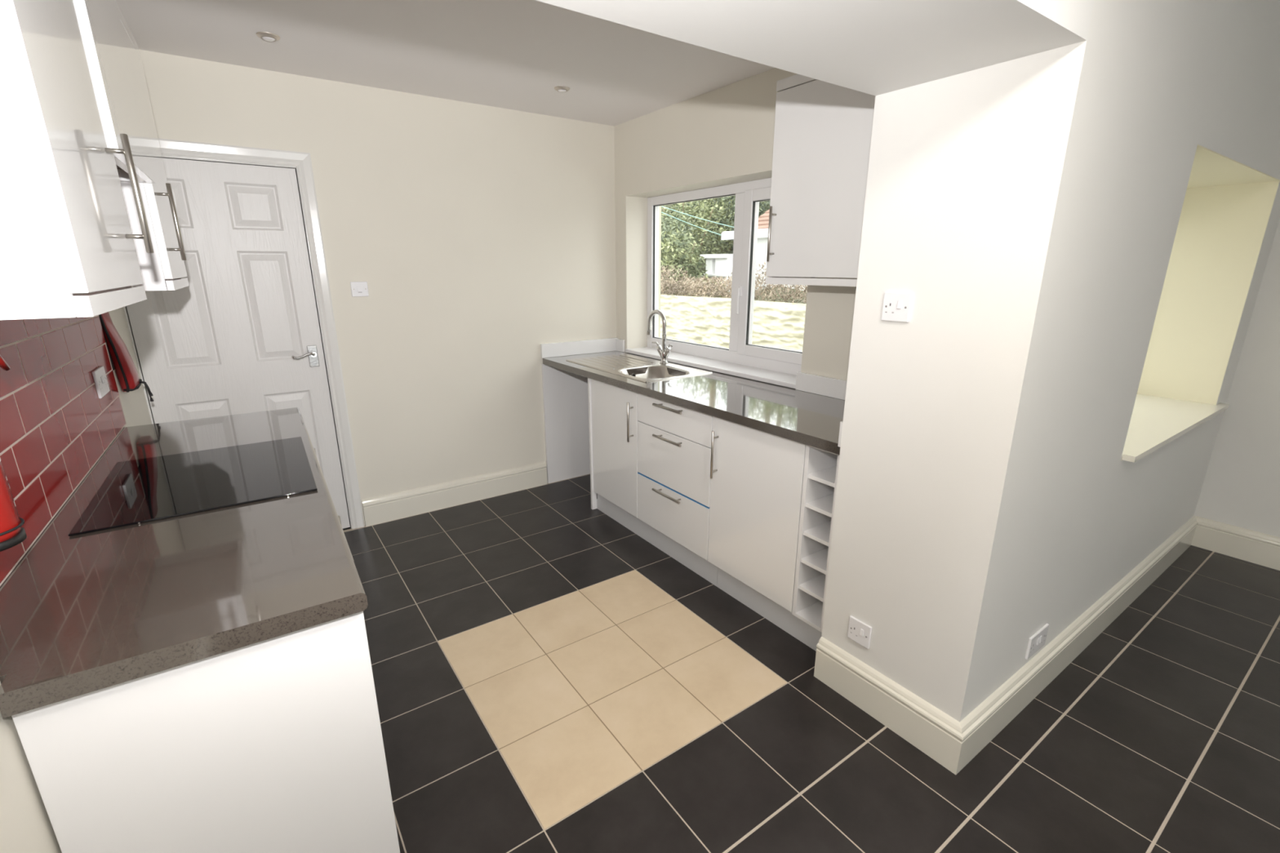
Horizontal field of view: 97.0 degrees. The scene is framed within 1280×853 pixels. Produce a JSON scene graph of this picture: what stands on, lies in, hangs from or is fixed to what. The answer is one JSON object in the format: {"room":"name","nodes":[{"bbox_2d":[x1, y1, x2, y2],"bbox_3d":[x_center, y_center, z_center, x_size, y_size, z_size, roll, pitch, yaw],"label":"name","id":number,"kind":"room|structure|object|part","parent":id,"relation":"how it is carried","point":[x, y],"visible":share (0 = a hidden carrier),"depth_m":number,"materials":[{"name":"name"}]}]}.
{"room":"kitchen","nodes":[
{"label":"kitchen","id":0,"kind":"room"},
{"bbox_2d":[0,681,62,852],"bbox_3d":[0.333,0.636,-1.132,0.150,2.413,4.750,-11,19,-34],"label":"wall","id":1,"kind":"structure","parent":0,"point":[25,825],"depth_m":0.86,"materials":[{"name":"paint"}]},
{"bbox_2d":[108,306,151,426],"bbox_3d":[-1.820,-0.153,1.663,0.200,2.413,2.465,-10,19,-32],"label":"wall","id":2,"kind":"structure","parent":0,"point":[134,403],"depth_m":2.50,"materials":[{"name":"paint"}]},
{"bbox_2d":[0,315,126,586],"bbox_3d":[-1.546,-0.116,1.443,0.010,0.638,1.778,-10,19,-32],"label":"backsplash","id":3,"kind":"structure","parent":2,"relation":"attached to","point":[55,425],"depth_m":1.49,"materials":[{"name":"red tile"}]},
{"bbox_2d":[0,355,26,551],"bbox_3d":[-1.155,-0.006,0.975,0.109,0.385,0.308,-10,19,-32],"label":"fire extinguisher","id":4,"kind":"object","parent":3,"relation":"attached to","point":[11,532],"visible":1,"depth_m":0.94,"materials":[{"name":"red metal"}]},
{"bbox_2d":[91,365,110,398],"bbox_3d":[-1.889,-0.157,1.989,0.014,0.094,0.146,-10,19,-32],"label":"double socket","id":5,"kind":"object","parent":3,"relation":"attached to","point":[99,375],"visible":1,"depth_m":1.97,"materials":[{"name":"white plastic"}]},
{"bbox_2d":[0,0,153,319],"bbox_3d":[-1.056,-0.585,0.870,0.334,0.795,0.544,-10,19,-32],"label":"upper cabinet","id":6,"kind":"object","parent":2,"relation":"attached to","point":[68,248],"visible":1,"depth_m":0.81,"materials":[{"name":"white laminate"}]},
{"bbox_3d":[-1.017,-0.468,1.146,0.012,0.224,0.012,-10,19,-32],"label":"handle","id":7,"kind":"part","parent":6,"relation":"part of","materials":[{"name":"silver metal"}]},
{"bbox_2d":[78,0,155,183],"bbox_3d":[-1.384,-0.858,1.277,0.305,0.490,0.588,-10,19,-32],"label":"upper cabinet","id":8,"kind":"object","parent":2,"relation":"attached to","point":[101,20],"visible":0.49,"depth_m":1.33,"materials":[{"name":"white laminate"}]},
{"bbox_2d":[98,311,153,401],"bbox_3d":[-2.079,-0.278,2.298,0.081,0.392,0.221,-10,19,-32],"label":"pouch","id":9,"kind":"object","parent":2,"relation":"attached to","point":[121,360],"visible":0.99,"depth_m":2.26,"materials":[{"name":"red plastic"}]},
{"bbox_2d":[115,2,189,291],"bbox_3d":[-1.679,-0.840,1.772,0.334,0.795,0.516,-10,19,-32],"label":"upper cabinet","id":10,"kind":"object","parent":2,"relation":"attached to","point":[164,268],"visible":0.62,"depth_m":1.73,"materials":[{"name":"white laminate"}]},
{"bbox_3d":[-1.581,-1.220,1.733,0.018,0.041,0.516,-10,19,-32],"label":"cornice","id":11,"kind":"part","parent":10,"relation":"part of","materials":[{"name":"white"}]},
{"bbox_3d":[-1.433,-0.630,1.750,0.012,0.224,0.012,-10,19,-32],"label":"handle","id":12,"kind":"part","parent":10,"relation":"part of","materials":[{"name":"silver metal"}]},
{"bbox_2d":[139,49,616,524],"bbox_3d":[-1.375,-0.645,3.401,3.358,2.413,0.160,-11,19,-34],"label":"wall","id":13,"kind":"structure","parent":0,"point":[480,237],"depth_m":3.38,"materials":[{"name":"paint"}]},
{"bbox_2d":[123,138,364,530],"bbox_3d":[-2.034,-0.331,2.934,0.855,2.065,0.156,-11,19,-34],"label":"door","id":14,"kind":"structure","parent":13,"relation":"in","point":[252,329],"depth_m":2.85,"materials":[{"name":"white"}]},
{"bbox_3d":[-1.791,-0.376,3.014,0.115,0.036,0.021,-11,19,-34],"label":"lever","id":15,"kind":"part","parent":14,"relation":"part of","materials":[{"name":"silver metal"}]},
{"bbox_3d":[-1.773,-0.382,3.074,0.046,0.115,0.008,-11,19,-34],"label":"handle","id":16,"kind":"part","parent":14,"relation":"part of","materials":[{"name":"silver metal"}]},
{"bbox_2d":[350,281,368,297],"bbox_3d":[-1.549,-0.759,3.131,0.086,0.080,0.012,-11,19,-34],"label":"switch","id":17,"kind":"object","parent":13,"relation":"attached to","point":[357,288],"visible":1,"depth_m":3.13,"materials":[{"name":"white plastic"}]},
{"bbox_2d":[361,461,547,526],"bbox_3d":[-1.167,0.427,3.736,1.204,0.166,0.028,-11,19,-34],"label":"baseboard","id":18,"kind":"structure","parent":13,"relation":"attached to","point":[402,504],"depth_m":3.68,"materials":[{"name":"white paint"}]},
{"bbox_2d":[540,337,617,358],"bbox_3d":[-0.418,-0.559,4.008,0.613,0.094,0.019,-11,19,-34],"label":"upstand","id":19,"kind":"object","parent":13,"relation":"attached to","point":[599,345],"depth_m":3.98,"materials":[{"name":"white"}]},
{"bbox_2d":[115,0,773,125],"bbox_3d":[1.432,-1.227,0.797,5.250,0.120,7.350,-11,19,-34],"label":"ceiling","id":20,"kind":"structure","parent":0,"point":[513,55],"depth_m":2.45,"materials":[{"name":"white paint"}]},
{"bbox_2d":[255,31,279,41],"bbox_3d":[-1.511,-1.580,2.304,0.084,0.016,0.084,-11,19,-34],"label":"recessed light","id":21,"kind":"object","parent":20,"relation":"in","point":[266,36],"visible":1,"depth_m":2.29,"materials":[{"name":"beige"}]},
{"bbox_2d":[554,85,569,92],"bbox_3d":[-0.411,-1.774,2.987,0.084,0.016,0.084,-11,19,-34],"label":"recessed light","id":22,"kind":"object","parent":20,"relation":"in","point":[559,88],"visible":1,"depth_m":2.97,"materials":[{"name":"beige"}]},
{"bbox_2d":[536,0,1093,95],"bbox_3d":[-0.028,-0.943,0.802,2.098,0.428,0.512,-11,19,-34],"label":"ceiling beam","id":23,"kind":"structure","parent":20,"relation":"attached to","point":[874,47],"depth_m":1.18,"materials":[{"name":"white paint"}]},
{"bbox_2d":[613,67,857,380],"bbox_3d":[0.632,-0.602,3.242,0.265,2.413,2.418,-11,19,-34],"label":"wall","id":24,"kind":"structure","parent":0,"point":[724,135],"depth_m":3.16,"materials":[{"name":"paint"}]},
{"bbox_2d":[657,205,661,337],"bbox_3d":[0.116,-1.098,4.102,0.041,1.100,0.060,-11,19,-34],"label":"trim","id":25,"kind":"structure","parent":24,"relation":"attached to","point":[660,226],"depth_m":4.06,"materials":[{"name":"beige plastic"}]},
{"bbox_2d":[625,346,796,389],"bbox_3d":[0.446,-0.392,3.536,0.256,0.026,1.563,-11,19,-34],"label":"window sill","id":26,"kind":"structure","parent":24,"relation":"attached to","point":[785,380],"depth_m":3.34,"materials":[{"name":"white plastic"}]},
{"bbox_2d":[647,177,802,375],"bbox_3d":[0.508,-0.910,3.435,0.112,1.030,1.565,-11,19,-34],"label":"window","id":27,"kind":"structure","parent":24,"relation":"in","point":[748,194],"depth_m":3.33,"materials":[{"name":"white plastic"}]},
{"bbox_3d":[0.579,-0.739,3.310,0.036,0.160,0.020,-11,19,-34],"label":"handle","id":28,"kind":"part","parent":27,"relation":"part of","materials":[{"name":"white plastic"}]},
{"bbox_3d":[0.769,-0.822,3.091,0.064,0.918,0.555,-11,19,-34],"label":"sash","id":29,"kind":"part","parent":27,"relation":"part of","materials":[{"name":"white plastic"}]},
{"bbox_2d":[764,74,875,286],"bbox_3d":[0.845,-0.979,2.259,0.352,0.804,0.607,-11,19,-34],"label":"upper cabinet","id":30,"kind":"object","parent":24,"relation":"attached to","point":[823,130],"visible":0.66,"depth_m":2.23,"materials":[{"name":"white laminate"}]},
{"bbox_3d":[0.554,-0.824,2.425,0.012,0.224,0.012,-11,19,-34],"label":"handle","id":31,"kind":"part","parent":30,"relation":"part of","materials":[{"name":"silver metal"}]},
{"bbox_3d":[0.741,-1.327,2.085,0.018,0.039,0.607,-11,19,-34],"label":"cornice","id":32,"kind":"part","parent":30,"relation":"part of","materials":[{"name":"white"}]},
{"bbox_2d":[813,515,1279,774],"bbox_3d":[3.046,1.177,1.074,2.620,0.166,4.560,-11,19,-34],"label":"baseboard","id":33,"kind":"structure","parent":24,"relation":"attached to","point":[953,744],"depth_m":2.04,"materials":[{"name":"white paint"}]},
{"bbox_2d":[343,473,1279,852],"bbox_3d":[1.512,1.236,1.394,5.330,0.121,7.597,-11,19,-34],"label":"floor","id":34,"kind":"structure","parent":0,"point":[548,677],"depth_m":1.96,"materials":[{"name":"black tile"}]},
{"bbox_2d":[11,515,399,852],"bbox_3d":[-0.943,0.745,1.321,0.600,0.870,0.594,-10,19,-32],"label":"base cabinet","id":35,"kind":"object","parent":34,"relation":"on","point":[275,744],"visible":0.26,"depth_m":1.04,"materials":[{"name":"white laminate"}]},
{"bbox_2d":[0,407,368,718],"bbox_3d":[-1.269,0.180,1.648,0.599,0.040,1.781,-10,19,-32],"label":"countertop","id":36,"kind":"structure","parent":35,"relation":"on","point":[82,614],"depth_m":1.12,"materials":[{"name":"stone"}]},
{"bbox_2d":[67,436,317,536],"bbox_3d":[-1.274,0.145,1.682,0.506,0.005,0.604,-10,19,-32],"label":"induction hob","id":37,"kind":"object","parent":36,"relation":"in","point":[135,491],"visible":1,"depth_m":1.61,"materials":[{"name":"black glass"}]},
{"bbox_2d":[541,364,590,483],"bbox_3d":[-0.417,-0.056,4.151,0.613,0.868,0.019,-11,19,-34],"label":"end panel","id":38,"kind":"object","parent":34,"relation":"on","point":[565,393],"visible":0.51,"depth_m":4.07,"materials":[{"name":"white laminate"}]},
{"bbox_2d":[587,377,638,518],"bbox_3d":[0.055,0.128,3.500,0.612,0.869,0.506,-11,19,-34],"label":"base cabinet","id":39,"kind":"object","parent":34,"relation":"on","point":[613,420],"visible":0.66,"depth_m":3.32,"materials":[{"name":"white laminate"}]},
{"bbox_3d":[-0.073,0.071,3.700,0.583,0.869,0.019,-11,19,-34],"label":"panel","id":40,"kind":"part","parent":39,"relation":"part of","materials":[{"name":"white plastic"}]},
{"bbox_3d":[-0.065,-0.023,3.093,0.012,0.224,0.012,-11,19,-34],"label":"handle","id":41,"kind":"part","parent":39,"relation":"part of","materials":[{"name":"silver metal"}]},
{"bbox_2d":[596,493,717,586],"bbox_3d":[0.056,0.601,3.208,0.016,0.117,1.137,-11,19,-34],"label":"plinth","id":42,"kind":"object","parent":34,"relation":"on","point":[706,570],"visible":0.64,"depth_m":3.11,"materials":[{"name":"white"}]},
{"bbox_2d":[637,393,712,560],"bbox_3d":[0.373,0.195,3.046,0.607,0.751,0.598,-11,19,-34],"label":"drawer unit","id":43,"kind":"object","parent":34,"relation":"on","point":[674,441],"visible":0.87,"depth_m":2.87,"materials":[{"name":"white laminate"}]},
{"bbox_3d":[0.132,0.355,2.910,0.012,0.012,0.224,-11,19,-34],"label":"handle","id":44,"kind":"part","parent":43,"relation":"part of","materials":[{"name":"silver metal"}]},
{"bbox_3d":[0.131,0.069,2.829,0.012,0.012,0.224,-11,19,-34],"label":"handle","id":45,"kind":"part","parent":43,"relation":"part of","materials":[{"name":"silver metal"}]},
{"bbox_3d":[0.131,-0.089,2.784,0.012,0.012,0.224,-11,19,-34],"label":"handle","id":46,"kind":"part","parent":43,"relation":"part of","materials":[{"name":"silver metal"}]},
{"bbox_3d":[0.164,0.457,2.968,0.019,0.275,0.593,-11,19,-34],"label":"drawer","id":47,"kind":"part","parent":43,"relation":"part of","materials":[{"name":"white"}]},
{"bbox_3d":[0.164,0.176,2.889,0.019,0.292,0.593,-11,19,-34],"label":"drawer","id":48,"kind":"part","parent":43,"relation":"part of","materials":[{"name":"white"}]},
{"bbox_3d":[0.163,-0.044,2.826,0.019,0.158,0.593,-11,19,-34],"label":"drawer","id":49,"kind":"part","parent":43,"relation":"part of","materials":[{"name":"white"}]},
{"bbox_2d":[707,416,805,612],"bbox_3d":[0.696,0.319,2.604,0.607,0.751,0.522,-11,19,-34],"label":"base cabinet","id":50,"kind":"object","parent":34,"relation":"on","point":[757,476],"visible":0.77,"depth_m":2.43,"materials":[{"name":"white laminate"}]},
{"bbox_2d":[542,351,844,454],"bbox_3d":[0.277,-0.226,3.077,0.610,0.040,2.395,-11,19,-34],"label":"countertop","id":51,"kind":"structure","parent":50,"relation":"on","point":[809,419],"depth_m":2.66,"materials":[{"name":"laminate"}]},
{"bbox_2d":[616,338,625,352],"bbox_3d":[-0.142,-0.591,4.130,0.018,0.088,0.090,-11,19,-34],"label":"upstand","id":52,"kind":"object","parent":51,"relation":"on","point":[620,343],"depth_m":4.12,"materials":[{"name":"white"}]},
{"bbox_2d":[565,353,712,382],"bbox_3d":[-0.034,-0.310,3.549,0.482,0.154,0.913,-11,19,-34],"label":"sink","id":53,"kind":"object","parent":51,"relation":"in","point":[618,364],"visible":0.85,"depth_m":3.52,"materials":[{"name":"silver metal"}]},
{"bbox_2d":[646,309,672,364],"bbox_3d":[0.139,-0.568,3.579,0.055,0.331,0.254,-12,20,-36],"label":"mixer tap","id":54,"kind":"object","parent":51,"relation":"on","point":[664,351],"visible":1,"depth_m":3.57,"materials":[{"name":"silver metal"}]},
{"bbox_3d":[0.105,-0.612,3.599,0.029,0.258,0.164,-15,21,-41],"label":"spout","id":55,"kind":"part","parent":54,"relation":"part of","materials":[{"name":"silver metal"}]},
{"bbox_3d":[0.130,-0.478,3.612,0.035,0.079,0.064,-11,19,-34],"label":"valve arm","id":56,"kind":"part","parent":54,"relation":"part of","materials":[{"name":"silver metal"}]},
{"bbox_2d":[659,350,668,364],"bbox_3d":[0.153,-0.444,3.596,0.054,0.083,0.054,-11,19,-34],"label":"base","id":57,"kind":"object","parent":54,"relation":"on","point":[663,353],"depth_m":3.58,"materials":[{"name":"silver metal"}]},
{"bbox_3d":[0.169,-0.464,3.559,0.035,0.079,0.064,-11,19,-34],"label":"valve arm","id":58,"kind":"part","parent":54,"relation":"part of","materials":[{"name":"silver metal"}]},
{"bbox_2d":[795,371,847,399],"bbox_3d":[0.995,-0.152,2.574,0.018,0.090,0.708,-11,19,-34],"label":"backsplash","id":59,"kind":"structure","parent":51,"relation":"on","point":[834,388],"depth_m":2.73,"materials":[{"name":"white"}]},
{"bbox_2d":[837,421,843,447],"bbox_3d":[0.942,-0.021,2.109,0.621,0.090,0.018,-11,19,-34],"label":"backsplash","id":60,"kind":"structure","parent":51,"relation":"on","point":[841,422],"depth_m":1.94,"materials":[{"name":"white"}]},
{"bbox_3d":[0.326,0.128,2.559,0.012,0.224,0.012,-11,19,-34],"label":"handle","id":61,"kind":"part","parent":50,"relation":"part of","materials":[{"name":"silver metal"}]},
{"bbox_2d":[716,567,822,651],"bbox_3d":[0.567,0.799,2.508,0.016,0.117,0.639,-11,19,-34],"label":"plinth","id":62,"kind":"object","parent":34,"relation":"on","point":[772,611],"visible":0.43,"depth_m":2.49,"materials":[{"name":"white"}]},
{"bbox_2d":[791,444,839,632],"bbox_3d":[0.920,0.454,2.344,0.570,0.869,0.199,-11,19,-34],"label":"wine rack","id":63,"kind":"object","parent":34,"relation":"on","point":[820,466],"visible":0.31,"depth_m":2.24,"materials":[{"name":"white laminate"}]},
{"bbox_2d":[798,573,825,601],"bbox_3d":[0.903,0.623,2.405,0.544,0.016,0.123,-11,19,-34],"label":"shelf","id":64,"kind":"object","parent":63,"relation":"attached to","point":[814,584],"depth_m":2.30,"materials":[{"name":"white wood"}]},
{"bbox_2d":[800,546,828,574],"bbox_3d":[0.903,0.507,2.372,0.544,0.016,0.123,-11,19,-34],"label":"shelf","id":65,"kind":"object","parent":63,"relation":"attached to","point":[816,558],"depth_m":2.27,"materials":[{"name":"white wood"}]},
{"bbox_2d":[803,520,831,546],"bbox_3d":[0.903,0.392,2.339,0.544,0.016,0.123,-11,19,-34],"label":"shelf","id":66,"kind":"object","parent":63,"relation":"attached to","point":[820,531],"depth_m":2.23,"materials":[{"name":"white wood"}]},
{"bbox_2d":[805,493,833,517],"bbox_3d":[0.903,0.277,2.307,0.544,0.016,0.123,-11,19,-34],"label":"shelf","id":67,"kind":"object","parent":63,"relation":"attached to","point":[822,504],"depth_m":2.20,"materials":[{"name":"white wood"}]},
{"bbox_2d":[808,465,836,487],"bbox_3d":[0.902,0.161,2.274,0.544,0.016,0.123,-11,19,-34],"label":"shelf","id":68,"kind":"object","parent":63,"relation":"attached to","point":[825,474],"depth_m":2.17,"materials":[{"name":"white wood"}]},
{"bbox_2d":[821,0,1279,722],"bbox_3d":[1.940,-0.366,2.403,2.712,2.413,0.512,-11,19,-34],"label":"wall","id":69,"kind":"structure","parent":0,"point":[1075,232],"depth_m":1.69,"materials":[{"name":"paint"}]},
{"bbox_2d":[847,615,871,648],"bbox_3d":[0.767,0.721,1.984,0.013,0.088,0.086,-11,19,-34],"label":"socket","id":70,"kind":"object","parent":69,"relation":"attached to","point":[860,632],"visible":1,"depth_m":1.98,"materials":[{"name":"white plastic"}]},
{"bbox_2d":[859,628,863,636],"bbox_3d":[0.770,0.717,1.969,0.004,0.024,0.012,-11,19,-34],"label":"rocker switch","id":71,"kind":"object","parent":70,"relation":"attached to","point":[861,630],"depth_m":1.97,"materials":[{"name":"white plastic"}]},
{"bbox_2d":[880,291,912,322],"bbox_3d":[0.762,-0.355,1.685,0.013,0.086,0.088,-11,19,-34],"label":"socket","id":72,"kind":"object","parent":69,"relation":"attached to","point":[896,306],"visible":1,"depth_m":1.68,"materials":[{"name":"white plastic"}]},
{"bbox_2d":[897,300,902,308],"bbox_3d":[0.765,-0.360,1.671,0.004,0.024,0.012,-11,19,-34],"label":"rocker switch","id":73,"kind":"object","parent":72,"relation":"attached to","point":[899,302],"depth_m":1.67,"materials":[{"name":"white plastic"}]},
{"bbox_2d":[1025,623,1048,659],"bbox_3d":[1.398,0.756,1.990,0.146,0.086,0.013,-11,19,-34],"label":"double socket","id":74,"kind":"object","parent":69,"relation":"attached to","point":[1037,640],"visible":1,"depth_m":1.98,"materials":[{"name":"white plastic"}]},
{"bbox_2d":[1120,394,1229,462],"bbox_3d":[2.259,-0.042,2.668,1.450,0.024,0.487,-11,19,-34],"label":"window sill","id":75,"kind":"structure","parent":69,"relation":"attached to","point":[1155,422],"depth_m":2.57,"materials":[{"name":"white paint"}]},
{"bbox_2d":[1194,218,1279,537],"bbox_3d":[4.355,-0.047,1.266,0.120,2.413,4.200,-11,19,-34],"label":"wall","id":76,"kind":"structure","parent":0,"point":[1241,487],"depth_m":2.93,"materials":[{"name":"paint"}]},
{"label":"outside","id":77,"kind":"structure","parent":0,"visible":0},
{"bbox_2d":[660,199,806,303],"bbox_3d":[4.760,-5.740,13.485,14.000,5.253,24.000,-11,19,-34],"label":"bank","id":78,"kind":"object","parent":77,"point":[670,205],"depth_m":14.21,"materials":[{"name":"plant"}]},
{"bbox_2d":[660,208,697,276],"bbox_3d":[0.512,-3.596,12.213,1.644,2.106,1.469,-11,19,-34],"label":"shrub","id":79,"kind":"object","parent":78,"relation":"on","point":[665,224],"visible":0.13,"depth_m":11.92,"materials":[{"name":"green plant"}]},
{"bbox_2d":[660,228,707,293],"bbox_3d":[0.733,-3.009,10.999,1.297,1.635,1.187,-11,19,-34],"label":"shrub","id":80,"kind":"object","parent":78,"relation":"on","point":[677,244],"visible":0.64,"depth_m":10.74,"materials":[{"name":"green plant"}]},
{"bbox_2d":[661,195,733,280],"bbox_3d":[1.088,-4.465,13.454,2.705,2.828,2.372,-4,16,-13],"label":"shrub","id":81,"kind":"object","parent":78,"relation":"on","point":[685,209],"visible":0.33,"depth_m":13.10,"materials":[{"name":"green plant"}]},
{"bbox_2d":[676,275,728,297],"bbox_3d":[1.069,-2.231,9.852,0.919,0.769,1.006,-11,19,-34],"label":"shrub","id":82,"kind":"object","parent":78,"relation":"on","point":[705,275],"visible":0.05,"depth_m":9.68,"materials":[{"name":"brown plant"}]},
{"bbox_2d":[696,253,733,288],"bbox_3d":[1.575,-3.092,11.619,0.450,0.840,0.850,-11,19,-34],"label":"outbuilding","id":83,"kind":"structure","parent":78,"relation":"on","point":[717,264],"depth_m":11.32,"materials":[{"name":"white paint"}]},
{"bbox_2d":[670,195,764,254],"bbox_3d":[2.232,-5.567,15.060,3.044,2.238,2.793,-11,19,-34],"label":"tree","id":84,"kind":"object","parent":78,"relation":"on","point":[707,200],"visible":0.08,"depth_m":14.78,"materials":[{"name":"plant"}]},
{"bbox_2d":[705,195,769,253],"bbox_3d":[2.478,-5.038,13.465,2.396,2.814,2.563,-11,19,-34],"label":"tree","id":85,"kind":"object","parent":78,"relation":"on","point":[766,205],"visible":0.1,"depth_m":13.25,"materials":[{"name":"green plant"}]},
{"bbox_2d":[720,208,806,291],"bbox_3d":[4.099,-3.642,10.533,2.650,2.484,4.780,-11,19,-34],"label":"outbuilding","id":86,"kind":"structure","parent":78,"relation":"on","point":[763,220],"depth_m":11.10,"materials":[{"name":"white paint"}]},
{"bbox_2d":[662,212,729,238],"bbox_3d":[1.095,-3.800,10.726,1.917,0.382,0.010,-14,21,-40],"label":"washing line","id":87,"kind":"object","parent":86,"relation":"attached to","point":[662,212],"visible":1,"depth_m":10.66,"materials":[{"name":"teal plastic"}]},
{"bbox_2d":[662,206,733,227],"bbox_3d":[1.155,-3.940,10.688,2.009,0.292,0.010,-13,20,-38],"label":"washing line","id":88,"kind":"object","parent":86,"relation":"attached to","point":[663,206],"visible":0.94,"depth_m":10.65,"materials":[{"name":"teal plastic"}]},
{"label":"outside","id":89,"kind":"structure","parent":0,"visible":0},
{"bbox_3d":[0.162,-0.100,6.634,2.562,0.300,20.000,-11,19,-34],"label":"yard","id":90,"kind":"structure","parent":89,"visible":0},
{"bbox_2d":[660,294,806,351],"bbox_3d":[0.694,-1.248,7.969,0.312,1.181,9.000,-11,19,-34],"label":"lawn","id":91,"kind":"structure","parent":90,"relation":"on","point":[692,319],"depth_m":7.25,"materials":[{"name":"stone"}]},
{"bbox_2d":[660,261,807,303],"bbox_3d":[0.996,-2.059,7.958,0.950,0.514,7.058,-11,19,-34],"label":"bracken","id":92,"kind":"object","parent":91,"relation":"on","point":[675,287],"visible":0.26,"depth_m":7.61,"materials":[{"name":"brown plant"}]}
]}

